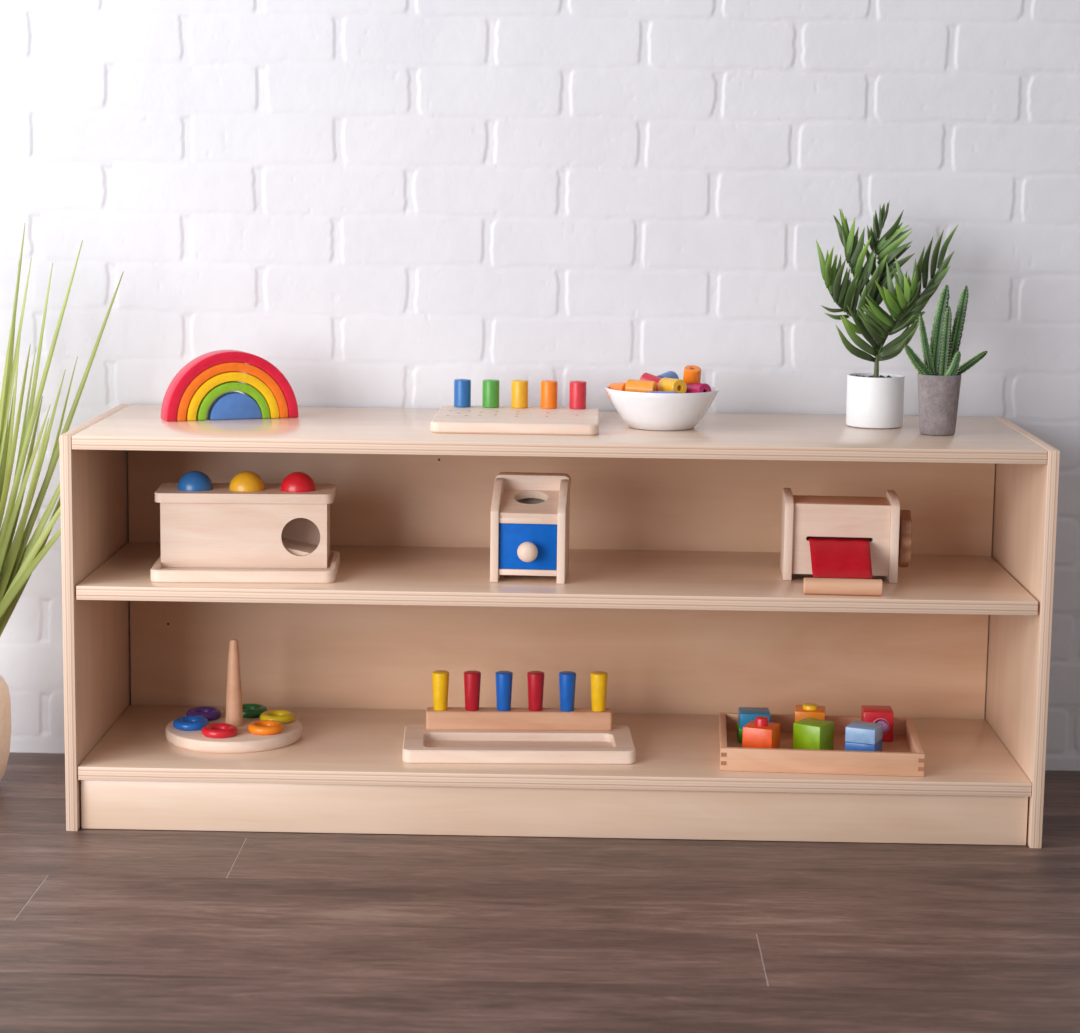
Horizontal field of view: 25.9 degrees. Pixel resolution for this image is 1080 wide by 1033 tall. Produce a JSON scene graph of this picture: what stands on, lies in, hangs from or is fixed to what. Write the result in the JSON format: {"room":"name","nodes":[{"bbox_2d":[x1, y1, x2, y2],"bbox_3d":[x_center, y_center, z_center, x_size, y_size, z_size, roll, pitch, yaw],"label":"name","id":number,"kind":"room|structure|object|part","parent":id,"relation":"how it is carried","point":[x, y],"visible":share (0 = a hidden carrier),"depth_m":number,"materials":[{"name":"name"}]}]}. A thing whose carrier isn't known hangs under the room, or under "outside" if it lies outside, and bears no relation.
{"room":"children's room","nodes":[
{"label":"children's room","id":0,"kind":"room"},
{"bbox_2d":[0,675,10,780],"bbox_3d":[-0.770,0.285,3.113,0.134,0.160,0.134,1,9,1],"label":"vase","id":1,"kind":"object","parent":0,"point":[5,701],"depth_m":3.10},
{"bbox_2d":[0,0,1079,770],"bbox_3d":[0.039,-0.939,3.118,5.200,2.600,0.003,1,9,1],"label":"wall","id":2,"kind":"structure","parent":0,"point":[376,203],"depth_m":3.19,"materials":[{"name":"white brick"}]},
{"bbox_2d":[0,752,1079,1032],"bbox_3d":[1.939,0.713,1.225,21.989,0.050,4.207,1,9,1],"label":"floor","id":3,"kind":"structure","parent":0,"point":[102,930],"depth_m":2.58,"materials":[{"name":"brown wood"}]},
{"bbox_2d":[0,224,122,780],"bbox_3d":[-0.755,-0.033,3.076,0.423,0.800,0.157,1,9,1],"label":"potted grass","id":4,"kind":"object","parent":3,"relation":"on","point":[18,561],"depth_m":3.07,"materials":[{"name":"green plant"}]},
{"bbox_3d":[-0.731,0.017,3.100,0.092,0.426,0.009,-3,9,-22],"label":"grass blade","id":5,"kind":"part","parent":4,"relation":"part of","materials":[{"name":"green plant"}]},
{"bbox_3d":[-0.727,-0.015,3.049,0.105,0.506,0.004,3,9,16],"label":"grass blade","id":6,"kind":"part","parent":4,"relation":"part of","materials":[{"name":"green plant"}]},
{"bbox_3d":[-0.723,-0.054,3.104,0.056,0.565,0.096,1,9,1],"label":"grass blade","id":7,"kind":"part","parent":4,"relation":"part of","materials":[{"name":"green plant"}]},
{"bbox_3d":[-0.721,-0.008,3.067,0.092,0.485,0.011,-2,9,-19],"label":"grass blade","id":8,"kind":"part","parent":4,"relation":"part of","materials":[{"name":"green plant"}]},
{"bbox_3d":[-0.729,-0.078,3.096,0.100,0.616,0.044,1,9,1],"label":"grass blade","id":9,"kind":"part","parent":4,"relation":"part of","materials":[{"name":"green plant"}]},
{"bbox_3d":[-0.717,0.006,3.044,0.137,0.466,0.069,1,9,1],"label":"grass blade","id":10,"kind":"part","parent":4,"relation":"part of","materials":[{"name":"green plant"}]},
{"bbox_3d":[-0.720,-0.050,3.055,0.133,0.574,0.037,1,9,1],"label":"grass blade","id":11,"kind":"part","parent":4,"relation":"part of","materials":[{"name":"green plant"}]},
{"bbox_3d":[-0.716,0.036,3.113,0.130,0.386,0.005,-6,11,-37],"label":"grass blade","id":12,"kind":"part","parent":4,"relation":"part of","materials":[{"name":"green plant"}]},
{"bbox_3d":[-0.703,0.052,3.076,0.124,0.366,0.004,1,9,2],"label":"grass blade","id":13,"kind":"part","parent":4,"relation":"part of","materials":[{"name":"green plant"}]},
{"bbox_3d":[-0.712,0.005,3.079,0.108,0.455,0.011,-4,10,-27],"label":"grass blade","id":14,"kind":"part","parent":4,"relation":"part of","materials":[{"name":"green plant"}]},
{"bbox_3d":[-0.699,0.043,3.067,0.134,0.386,0.045,1,9,1],"label":"grass blade","id":15,"kind":"part","parent":4,"relation":"part of","materials":[{"name":"green plant"}]},
{"bbox_3d":[-0.708,-0.048,3.066,0.142,0.566,0.052,1,9,1],"label":"grass blade","id":16,"kind":"part","parent":4,"relation":"part of","materials":[{"name":"green plant"}]},
{"bbox_3d":[-0.679,0.062,3.096,0.167,0.342,0.005,-3,9,-23],"label":"grass blade","id":17,"kind":"part","parent":4,"relation":"part of","materials":[{"name":"green plant"}]},
{"bbox_3d":[-0.695,0.112,3.070,0.200,0.253,0.006,3,9,17],"label":"grass blade","id":18,"kind":"part","parent":4,"relation":"part of","materials":[{"name":"green plant"}]},
{"bbox_3d":[-0.682,0.088,3.077,0.173,0.297,0.009,1,9,1],"label":"grass blade","id":19,"kind":"part","parent":4,"relation":"part of","materials":[{"name":"green plant"}]},
{"bbox_3d":[-0.699,0.018,3.099,0.147,0.426,0.025,1,9,1],"label":"grass blade","id":20,"kind":"part","parent":4,"relation":"part of","materials":[{"name":"green plant"}]},
{"bbox_3d":[-0.696,0.070,3.093,0.179,0.327,0.014,1,9,1],"label":"grass blade","id":21,"kind":"part","parent":4,"relation":"part of","materials":[{"name":"green plant"}]},
{"bbox_3d":[-0.673,-0.062,3.059,0.164,0.597,0.025,1,9,1],"label":"grass blade","id":22,"kind":"part","parent":4,"relation":"part of","materials":[{"name":"green plant"}]},
{"bbox_3d":[-0.699,0.009,3.108,0.178,0.441,0.015,-2,9,-15],"label":"grass blade","id":23,"kind":"part","parent":4,"relation":"part of","materials":[{"name":"green plant"}]},
{"bbox_3d":[-0.651,-0.043,3.073,0.217,0.556,0.017,1,9,1],"label":"grass blade","id":24,"kind":"part","parent":4,"relation":"part of","materials":[{"name":"green plant"}]},
{"bbox_2d":[59,404,1059,848],"bbox_3d":[0.022,0.129,3.080,1.219,0.499,0.381,1,9,1],"label":"storage shelf","id":25,"kind":"object","parent":3,"relation":"on","point":[674,589],"visible":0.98,"depth_m":3.10,"materials":[{"name":"brown wood"}]},
{"bbox_3d":[-0.580,0.120,3.090,0.015,0.499,0.381,1,9,1],"label":"panel","id":26,"kind":"part","parent":25,"relation":"part of","materials":[{"name":"brown wood"}]},
{"bbox_2d":[161,350,298,420],"bbox_3d":[-0.407,-0.173,3.074,0.178,0.089,0.034,-3,9,-23],"label":"arc","id":27,"kind":"object","parent":25,"relation":"on","point":[183,378],"visible":0.92,"depth_m":3.05,"materials":[{"name":"red paint"}]},
{"bbox_2d":[177,362,287,420],"bbox_3d":[-0.407,-0.166,3.075,0.150,0.075,0.034,-3,9,-23],"label":"arc","id":28,"kind":"object","parent":25,"relation":"on","point":[249,369],"visible":0.76,"depth_m":3.05,"materials":[{"name":"orange paint"}]},
{"bbox_2d":[186,371,278,420],"bbox_3d":[-0.406,-0.160,3.076,0.124,0.062,0.034,-3,9,-23],"label":"arc","id":29,"kind":"object","parent":25,"relation":"on","point":[204,388],"visible":0.79,"depth_m":3.06,"materials":[{"name":"yellow paint"}]},
{"bbox_2d":[196,381,269,419],"bbox_3d":[-0.406,-0.153,3.077,0.098,0.049,0.034,-3,9,-23],"label":"arc","id":30,"kind":"object","parent":25,"relation":"on","point":[248,390],"visible":0.82,"depth_m":3.06,"materials":[{"name":"green paint"}]},
{"bbox_2d":[166,639,301,752],"bbox_3d":[-0.402,0.225,3.078,0.179,0.132,0.179,1,9,1],"label":"ring stacker","id":31,"kind":"object","parent":25,"relation":"on","point":[244,741],"visible":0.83,"depth_m":3.04,"materials":[{"name":"brown wood"}]},
{"bbox_2d":[173,716,208,730],"bbox_3d":[-0.457,0.271,3.069,0.047,0.011,0.047,1,9,1],"label":"ring","id":32,"kind":"object","parent":31,"relation":"on","point":[186,723],"visible":0.99,"depth_m":3.06,"materials":[{"name":"blue paint"}]},
{"bbox_2d":[186,706,220,720],"bbox_3d":[-0.448,0.263,3.123,0.047,0.011,0.047,1,9,1],"label":"ring","id":33,"kind":"object","parent":31,"relation":"on","point":[210,713],"visible":0.89,"depth_m":3.11,"materials":[{"name":"purple paint"}]},
{"bbox_2d":[201,723,237,737],"bbox_3d":[-0.414,0.277,3.032,0.047,0.011,0.047,1,9,1],"label":"ring","id":34,"kind":"object","parent":31,"relation":"on","point":[216,730],"visible":1,"depth_m":3.02,"materials":[{"name":"red paint"}]},
{"bbox_3d":[-0.402,0.218,3.077,0.024,0.116,0.024,1,9,1],"label":"post","id":35,"kind":"part","parent":31,"relation":"part of","materials":[{"name":"brown wood"}]},
{"bbox_2d":[242,704,266,717],"bbox_3d":[-0.389,0.260,3.144,0.047,0.011,0.047,1,9,1],"label":"ring","id":36,"kind":"object","parent":31,"relation":"on","point":[249,710],"visible":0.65,"depth_m":3.13,"materials":[{"name":"paint"}]},
{"bbox_2d":[248,720,283,734],"bbox_3d":[-0.357,0.275,3.052,0.047,0.011,0.047,1,9,1],"label":"ring","id":37,"kind":"object","parent":31,"relation":"on","point":[261,727],"visible":1,"depth_m":3.04,"materials":[{"name":"orange paint"}]},
{"bbox_2d":[260,710,294,723],"bbox_3d":[-0.348,0.266,3.109,0.047,0.011,0.047,1,9,1],"label":"ring","id":38,"kind":"object","parent":31,"relation":"on","point":[282,716],"visible":0.91,"depth_m":3.10,"materials":[{"name":"yellow paint"}]},
{"bbox_2d":[206,391,261,419],"bbox_3d":[-0.403,-0.146,3.079,0.069,0.034,0.034,-3,9,-23],"label":"arc","id":39,"kind":"object","parent":25,"relation":"on","point":[229,405],"visible":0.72,"depth_m":3.06},
{"bbox_2d":[150,483,339,582],"bbox_3d":[-0.374,0.020,2.996,0.231,0.105,0.158,0,9,-3],"label":"box","id":40,"kind":"object","parent":25,"relation":"on","point":[220,534],"visible":0.99,"depth_m":2.98,"materials":[{"name":"brown wood"}]},
{"bbox_2d":[177,471,212,490],"bbox_3d":[-0.442,-0.036,3.005,0.045,0.045,0.045,1,9,1],"label":"ball","id":41,"kind":"object","parent":40,"relation":"in","point":[192,480],"visible":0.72,"depth_m":2.99,"materials":[{"name":"blue paint"}]},
{"bbox_3d":[-0.376,0.023,2.983,0.210,0.084,0.009,0,9,-3],"label":"panel","id":42,"kind":"part","parent":40,"relation":"part of","materials":[{"name":"brown wood"}]},
{"bbox_2d":[150,551,339,582],"bbox_3d":[-0.375,0.064,3.003,0.231,0.016,0.158,0,9,-3],"label":"tray","id":43,"kind":"object","parent":40,"relation":"attached to","point":[171,566],"depth_m":2.98,"materials":[{"name":"brown wood"}]},
{"bbox_3d":[-0.378,-0.030,3.016,0.226,0.012,0.100,0,9,-3],"label":"lid","id":44,"kind":"part","parent":40,"relation":"part of","materials":[{"name":"brown wood"}]},
{"bbox_2d":[229,471,264,491],"bbox_3d":[-0.376,-0.035,3.007,0.045,0.045,0.045,1,9,1],"label":"ball","id":45,"kind":"object","parent":40,"relation":"in","point":[246,481],"visible":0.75,"depth_m":2.99,"materials":[{"name":"yellow paint"}]},
{"bbox_2d":[280,472,315,491],"bbox_3d":[-0.310,-0.035,3.009,0.045,0.045,0.045,1,9,1],"label":"ball","id":46,"kind":"object","parent":40,"relation":"in","point":[295,481],"visible":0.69,"depth_m":2.99,"materials":[{"name":"red paint"}]},
{"bbox_3d":[-0.380,0.012,3.059,0.210,0.084,0.009,0,9,-3],"label":"panel","id":47,"kind":"part","parent":40,"relation":"part of","materials":[{"name":"brown wood"}]},
{"bbox_3d":[-0.277,0.018,3.026,0.009,0.084,0.068,0,9,-3],"label":"panel","id":48,"kind":"part","parent":40,"relation":"part of","materials":[{"name":"brown wood"}]},
{"bbox_2d":[430,405,599,434],"bbox_3d":[-0.029,-0.126,3.044,0.212,0.014,0.213,1,9,1],"label":"board","id":49,"kind":"object","parent":25,"relation":"on","point":[449,418],"visible":1,"depth_m":2.97,"materials":[{"name":"brown wood"}]},
{"bbox_2d":[454,379,470,407],"bbox_3d":[-0.103,-0.165,3.129,0.023,0.036,0.023,1,9,1],"label":"wooden peg","id":50,"kind":"object","parent":49,"relation":"on","point":[462,387],"visible":1,"depth_m":3.12,"materials":[{"name":"blue paint"}]},
{"bbox_2d":[482,379,498,407],"bbox_3d":[-0.066,-0.164,3.128,0.023,0.036,0.023,1,9,1],"label":"wooden peg","id":51,"kind":"object","parent":49,"relation":"on","point":[490,387],"visible":1,"depth_m":3.12,"materials":[{"name":"green paint"}]},
{"bbox_2d":[511,380,527,408],"bbox_3d":[-0.027,-0.163,3.127,0.023,0.036,0.023,1,9,1],"label":"wooden peg","id":52,"kind":"object","parent":49,"relation":"on","point":[519,388],"visible":1,"depth_m":3.12,"materials":[{"name":"yellow paint"}]},
{"bbox_2d":[540,380,557,408],"bbox_3d":[0.012,-0.163,3.126,0.023,0.036,0.023,1,9,1],"label":"wooden peg","id":53,"kind":"object","parent":49,"relation":"on","point":[548,395],"visible":1,"depth_m":3.12,"materials":[{"name":"orange paint"}]},
{"bbox_2d":[569,381,586,408],"bbox_3d":[0.050,-0.162,3.125,0.023,0.036,0.023,1,9,1],"label":"wooden peg","id":54,"kind":"object","parent":49,"relation":"on","point":[577,389],"visible":1,"depth_m":3.12,"materials":[{"name":"paint"}]},
{"bbox_2d":[402,707,635,763],"bbox_3d":[-0.028,0.282,3.035,0.297,0.042,0.142,0,9,-2],"label":"tray","id":55,"kind":"object","parent":25,"relation":"on","point":[453,735],"visible":1,"depth_m":3.06,"materials":[{"name":"brown wood"}]},
{"bbox_2d":[432,670,448,710],"bbox_3d":[-0.131,0.228,3.075,0.023,0.050,0.023,1,9,1],"label":"peg","id":56,"kind":"object","parent":55,"relation":"on","point":[440,678],"visible":1,"depth_m":3.07,"materials":[{"name":"yellow paint"}]},
{"bbox_2d":[464,670,480,710],"bbox_3d":[-0.089,0.229,3.076,0.023,0.050,0.023,1,9,1],"label":"peg","id":57,"kind":"object","parent":55,"relation":"on","point":[472,679],"visible":1,"depth_m":3.07,"materials":[{"name":"paint"}]},
{"bbox_2d":[495,671,512,710],"bbox_3d":[-0.047,0.229,3.078,0.023,0.050,0.023,1,9,1],"label":"peg","id":58,"kind":"object","parent":55,"relation":"on","point":[503,678],"visible":1,"depth_m":3.07,"materials":[{"name":"blue paint"}]},
{"bbox_3d":[-0.028,0.266,3.084,0.244,0.024,0.027,0,9,-2],"label":"peg rail","id":59,"kind":"part","parent":55,"relation":"part of","materials":[{"name":"brown wood"}]},
{"bbox_2d":[527,671,544,710],"bbox_3d":[-0.006,0.229,3.079,0.023,0.050,0.023,1,9,1],"label":"peg","id":60,"kind":"object","parent":55,"relation":"on","point":[535,679],"visible":1,"depth_m":3.07,"materials":[{"name":"paint"}]},
{"bbox_2d":[559,671,575,711],"bbox_3d":[0.036,0.230,3.080,0.023,0.050,0.023,1,9,1],"label":"peg","id":61,"kind":"object","parent":55,"relation":"on","point":[567,679],"visible":1,"depth_m":3.07,"materials":[{"name":"blue paint"}]},
{"bbox_2d":[591,671,607,711],"bbox_3d":[0.077,0.230,3.082,0.023,0.050,0.023,1,9,1],"label":"peg","id":62,"kind":"object","parent":55,"relation":"on","point":[599,679],"visible":1,"depth_m":3.07,"materials":[{"name":"yellow paint"}]},
{"bbox_2d":[490,472,570,583],"bbox_3d":[-0.013,0.015,2.985,0.098,0.126,0.128,1,9,3],"label":"drawer box","id":63,"kind":"object","parent":25,"relation":"on","point":[530,519],"visible":1,"depth_m":2.95,"materials":[{"name":"brown wood"}]},
{"bbox_3d":[-0.054,0.015,2.998,0.010,0.122,0.106,1,9,3],"label":"panel","id":64,"kind":"part","parent":63,"relation":"part of","materials":[{"name":"brown wood"}]},
{"bbox_3d":[-0.015,0.044,2.938,0.026,0.026,0.028,1,9,3],"label":"knob","id":65,"kind":"part","parent":63,"relation":"part of","materials":[{"name":"brown wood"}]},
{"bbox_3d":[-0.013,0.002,2.972,0.073,0.007,0.056,1,9,3],"label":"rail","id":66,"kind":"part","parent":63,"relation":"part of","materials":[{"name":"brown wood"}]},
{"bbox_3d":[-0.013,0.064,3.001,0.073,0.008,0.094,1,9,3],"label":"rail","id":67,"kind":"part","parent":63,"relation":"part of","materials":[{"name":"brown wood"}]},
{"bbox_3d":[-0.013,0.032,2.993,0.072,0.058,0.084,1,9,3],"label":"drawer","id":68,"kind":"part","parent":63,"relation":"part of","materials":[{"name":"blue paint"}]},
{"bbox_3d":[-0.009,0.014,3.043,0.073,0.104,0.010,1,9,3],"label":"panel","id":69,"kind":"part","parent":63,"relation":"part of","materials":[{"name":"brown wood"}]},
{"bbox_3d":[0.030,0.017,2.993,0.010,0.122,0.106,1,9,3],"label":"panel","id":70,"kind":"part","parent":63,"relation":"part of","materials":[{"name":"brown wood"}]},
{"bbox_3d":[0.025,0.104,3.239,1.186,0.461,0.012,1,9,1],"label":"panel","id":71,"kind":"part","parent":25,"relation":"part of","materials":[{"name":"brown wood"}]},
{"bbox_2d":[606,385,718,430],"bbox_3d":[0.158,-0.141,3.038,0.147,0.051,0.147,1,9,1],"label":"bowl","id":72,"kind":"object","parent":25,"relation":"on","point":[643,411],"visible":0.92,"depth_m":2.99,"materials":[{"name":"white ceramic"}]},
{"bbox_2d":[607,382,625,397],"bbox_3d":[0.105,-0.163,3.046,0.023,0.026,0.039,-4,10,-30],"label":"wooden peg","id":73,"kind":"object","parent":72,"relation":"in","point":[614,386],"visible":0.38,"depth_m":3.04,"materials":[{"name":"orange paint"}]},
{"bbox_2d":[625,379,655,392],"bbox_3d":[0.130,-0.164,3.019,0.038,0.024,0.023,3,9,14],"label":"wooden peg","id":74,"kind":"object","parent":72,"relation":"in","point":[642,386],"visible":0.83,"depth_m":3.01,"materials":[{"name":"orange paint"}]},
{"bbox_2d":[640,373,661,390],"bbox_3d":[0.149,-0.172,3.052,0.040,0.030,0.023,6,10,31],"label":"wooden peg","id":75,"kind":"object","parent":72,"relation":"in","point":[646,376],"visible":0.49,"depth_m":3.05,"materials":[{"name":"paint"}]},
{"bbox_2d":[648,391,676,392],"bbox_3d":[0.156,-0.149,3.002,0.036,0.022,0.022,0,9,-5],"label":"wooden peg","id":76,"kind":"object","parent":72,"relation":"in","point":[649,391],"visible":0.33,"depth_m":3.00,"materials":[{"name":"purple paint"}]},
{"bbox_2d":[658,371,678,378],"bbox_3d":[0.165,-0.177,3.081,0.022,0.026,0.038,5,10,28],"label":"wooden peg","id":77,"kind":"object","parent":72,"relation":"in","point":[670,374],"visible":0.35,"depth_m":3.08,"materials":[{"name":"blue wood"}]},
{"bbox_2d":[658,378,686,392],"bbox_3d":[0.170,-0.167,3.022,0.023,0.023,0.037,-4,10,-29],"label":"wooden peg","id":78,"kind":"object","parent":72,"relation":"in","point":[665,384],"visible":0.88,"depth_m":3.01,"materials":[{"name":"yellow paint"}]},
{"bbox_2d":[683,365,700,383],"bbox_3d":[0.197,-0.175,3.042,0.023,0.041,0.032,0,9,-7],"label":"wooden peg","id":79,"kind":"object","parent":72,"relation":"in","point":[692,373],"visible":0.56,"depth_m":3.03,"materials":[{"name":"orange paint"}]},
{"bbox_2d":[686,383,711,392],"bbox_3d":[0.202,-0.161,3.028,0.023,0.024,0.038,-5,10,-35],"label":"wooden peg","id":80,"kind":"object","parent":72,"relation":"in","point":[691,387],"visible":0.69,"depth_m":3.02,"materials":[{"name":"paint"}]},
{"bbox_2d":[719,712,924,776],"bbox_3d":[0.360,0.294,3.034,0.254,0.029,0.196,1,9,4],"label":"tray","id":81,"kind":"object","parent":25,"relation":"on","point":[904,755],"visible":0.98,"depth_m":2.94,"materials":[{"name":"brown wood"}]},
{"bbox_2d":[737,707,770,742],"bbox_3d":[0.281,0.274,3.080,0.041,0.040,0.040,1,9,1],"label":"block","id":82,"kind":"object","parent":81,"relation":"on","point":[745,714],"visible":0.59,"depth_m":3.06,"materials":[{"name":"blue wood"}]},
{"bbox_2d":[742,716,779,748],"bbox_3d":[0.283,0.281,3.001,0.040,0.050,0.040,4,9,21],"label":"block","id":83,"kind":"object","parent":81,"relation":"on","point":[759,733],"visible":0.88,"depth_m":2.99,"materials":[{"name":"paint"}]},
{"bbox_3d":[0.283,0.262,2.998,0.017,0.010,0.017,4,9,21],"label":"peg knob","id":84,"kind":"part","parent":83,"relation":"part of","materials":[{"name":"red paint"}]},
{"bbox_2d":[795,703,824,721],"bbox_3d":[0.356,0.270,3.096,0.040,0.045,0.040,2,9,7],"label":"block","id":85,"kind":"object","parent":81,"relation":"on","point":[811,710],"visible":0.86,"depth_m":3.08,"materials":[{"name":"orange paint"}]},
{"bbox_3d":[0.357,0.251,3.093,0.020,0.006,0.020,2,9,7],"label":"peg knob","id":86,"kind":"part","parent":85,"relation":"part of","materials":[{"name":"yellow paint"}]},
{"bbox_2d":[793,717,833,749],"bbox_3d":[0.352,0.284,3.021,0.040,0.040,0.040,7,10,35],"label":"block","id":87,"kind":"object","parent":81,"relation":"on","point":[808,733],"visible":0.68,"depth_m":3.01,"materials":[{"name":"green wood"}]},
{"bbox_2d":[845,721,882,751],"bbox_3d":[0.415,0.287,3.008,0.040,0.040,0.040,4,9,23],"label":"block","id":88,"kind":"object","parent":81,"relation":"on","point":[859,735],"visible":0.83,"depth_m":2.99,"materials":[{"name":"blue paint"}]},
{"bbox_2d":[861,705,893,740],"bbox_3d":[0.445,0.275,3.092,0.040,0.040,0.057,1,9,3],"label":"block","id":89,"kind":"object","parent":81,"relation":"on","point":[884,715],"visible":0.59,"depth_m":3.08,"materials":[{"name":"red paint"}]},
{"bbox_3d":[0.448,0.275,3.071,0.016,0.016,0.017,1,9,3],"label":"peg knob","id":90,"kind":"part","parent":89,"relation":"part of","materials":[{"name":"purple paint"}]},
{"bbox_2d":[780,488,911,595],"bbox_3d":[0.392,0.031,2.976,0.164,0.108,0.189,1,9,3],"label":"box","id":91,"kind":"object","parent":25,"relation":"on","point":[837,538],"visible":1,"depth_m":2.99,"materials":[{"name":"brown wood"}]},
{"bbox_3d":[0.319,0.022,3.030,0.011,0.108,0.088,1,9,3],"label":"panel","id":92,"kind":"part","parent":91,"relation":"part of","materials":[{"name":"brown wood"}]},
{"bbox_3d":[0.453,0.025,3.022,0.011,0.108,0.088,1,9,3],"label":"panel","id":93,"kind":"part","parent":91,"relation":"part of","materials":[{"name":"brown wood"}]},
{"bbox_2d":[816,200,957,428],"bbox_3d":[0.451,-0.264,3.063,0.187,0.295,0.097,1,9,1],"label":"potted palm","id":94,"kind":"object","parent":25,"relation":"on","point":[875,400],"visible":1,"depth_m":3.06,"materials":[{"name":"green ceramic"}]},
{"bbox_2d":[846,373,904,428],"bbox_3d":[0.441,-0.153,3.087,0.075,0.067,0.075,1,9,1],"label":"pot","id":95,"kind":"object","parent":94,"relation":"attached to","point":[874,400],"depth_m":3.06,"materials":[{"name":"white ceramic"}]},
{"bbox_3d":[0.442,-0.205,3.079,0.007,0.053,0.007,1,9,1],"label":"stem","id":96,"kind":"part","parent":94,"relation":"part of","materials":[{"name":"green plant"}]},
{"bbox_2d":[904,285,986,435],"bbox_3d":[0.517,-0.200,2.994,0.112,0.191,0.055,1,9,1],"label":"potted succulent","id":97,"kind":"object","parent":25,"relation":"on","point":[939,377],"visible":1,"depth_m":2.98,"materials":[{"name":"green plant"}]},
{"bbox_3d":[0.482,-0.195,2.983,0.042,0.049,0.020,1,9,1],"label":"cactus stem","id":98,"kind":"part","parent":97,"relation":"part of","materials":[{"name":"green plant"}]},
{"bbox_3d":[0.492,-0.215,2.984,0.027,0.086,0.014,-2,9,-16],"label":"cactus stem","id":99,"kind":"part","parent":97,"relation":"part of","materials":[{"name":"green plant"}]},
{"bbox_2d":[917,373,960,435],"bbox_3d":[0.510,-0.144,3.003,0.055,0.077,0.055,1,9,1],"label":"pot","id":100,"kind":"object","parent":97,"relation":"attached to","point":[938,393],"depth_m":2.98,"materials":[{"name":"grey concrete"}]},
{"bbox_3d":[0.508,-0.234,2.991,0.030,0.124,0.021,1,9,1],"label":"cactus stem","id":101,"kind":"part","parent":97,"relation":"part of","materials":[{"name":"green plant"}]},
{"bbox_3d":[0.516,-0.220,2.987,0.019,0.096,0.016,1,9,1],"label":"cactus stem","id":102,"kind":"part","parent":97,"relation":"part of","materials":[{"name":"green plant"}]},
{"bbox_3d":[0.525,-0.190,2.982,0.023,0.041,0.018,1,9,1],"label":"cactus stem","id":103,"kind":"part","parent":97,"relation":"part of","materials":[{"name":"green plant"}]},
{"bbox_3d":[0.533,-0.236,2.999,0.032,0.119,0.019,1,9,1],"label":"cactus stem","id":104,"kind":"part","parent":97,"relation":"part of","materials":[{"name":"green plant"}]},
{"bbox_3d":[0.547,-0.194,3.002,0.053,0.041,0.014,0,9,-5],"label":"cactus stem","id":105,"kind":"part","parent":97,"relation":"part of","materials":[{"name":"green plant"}]},
{"bbox_3d":[0.624,0.139,3.071,0.015,0.499,0.381,1,9,1],"label":"panel","id":106,"kind":"part","parent":25,"relation":"part of","materials":[{"name":"brown wood"}]}
]}

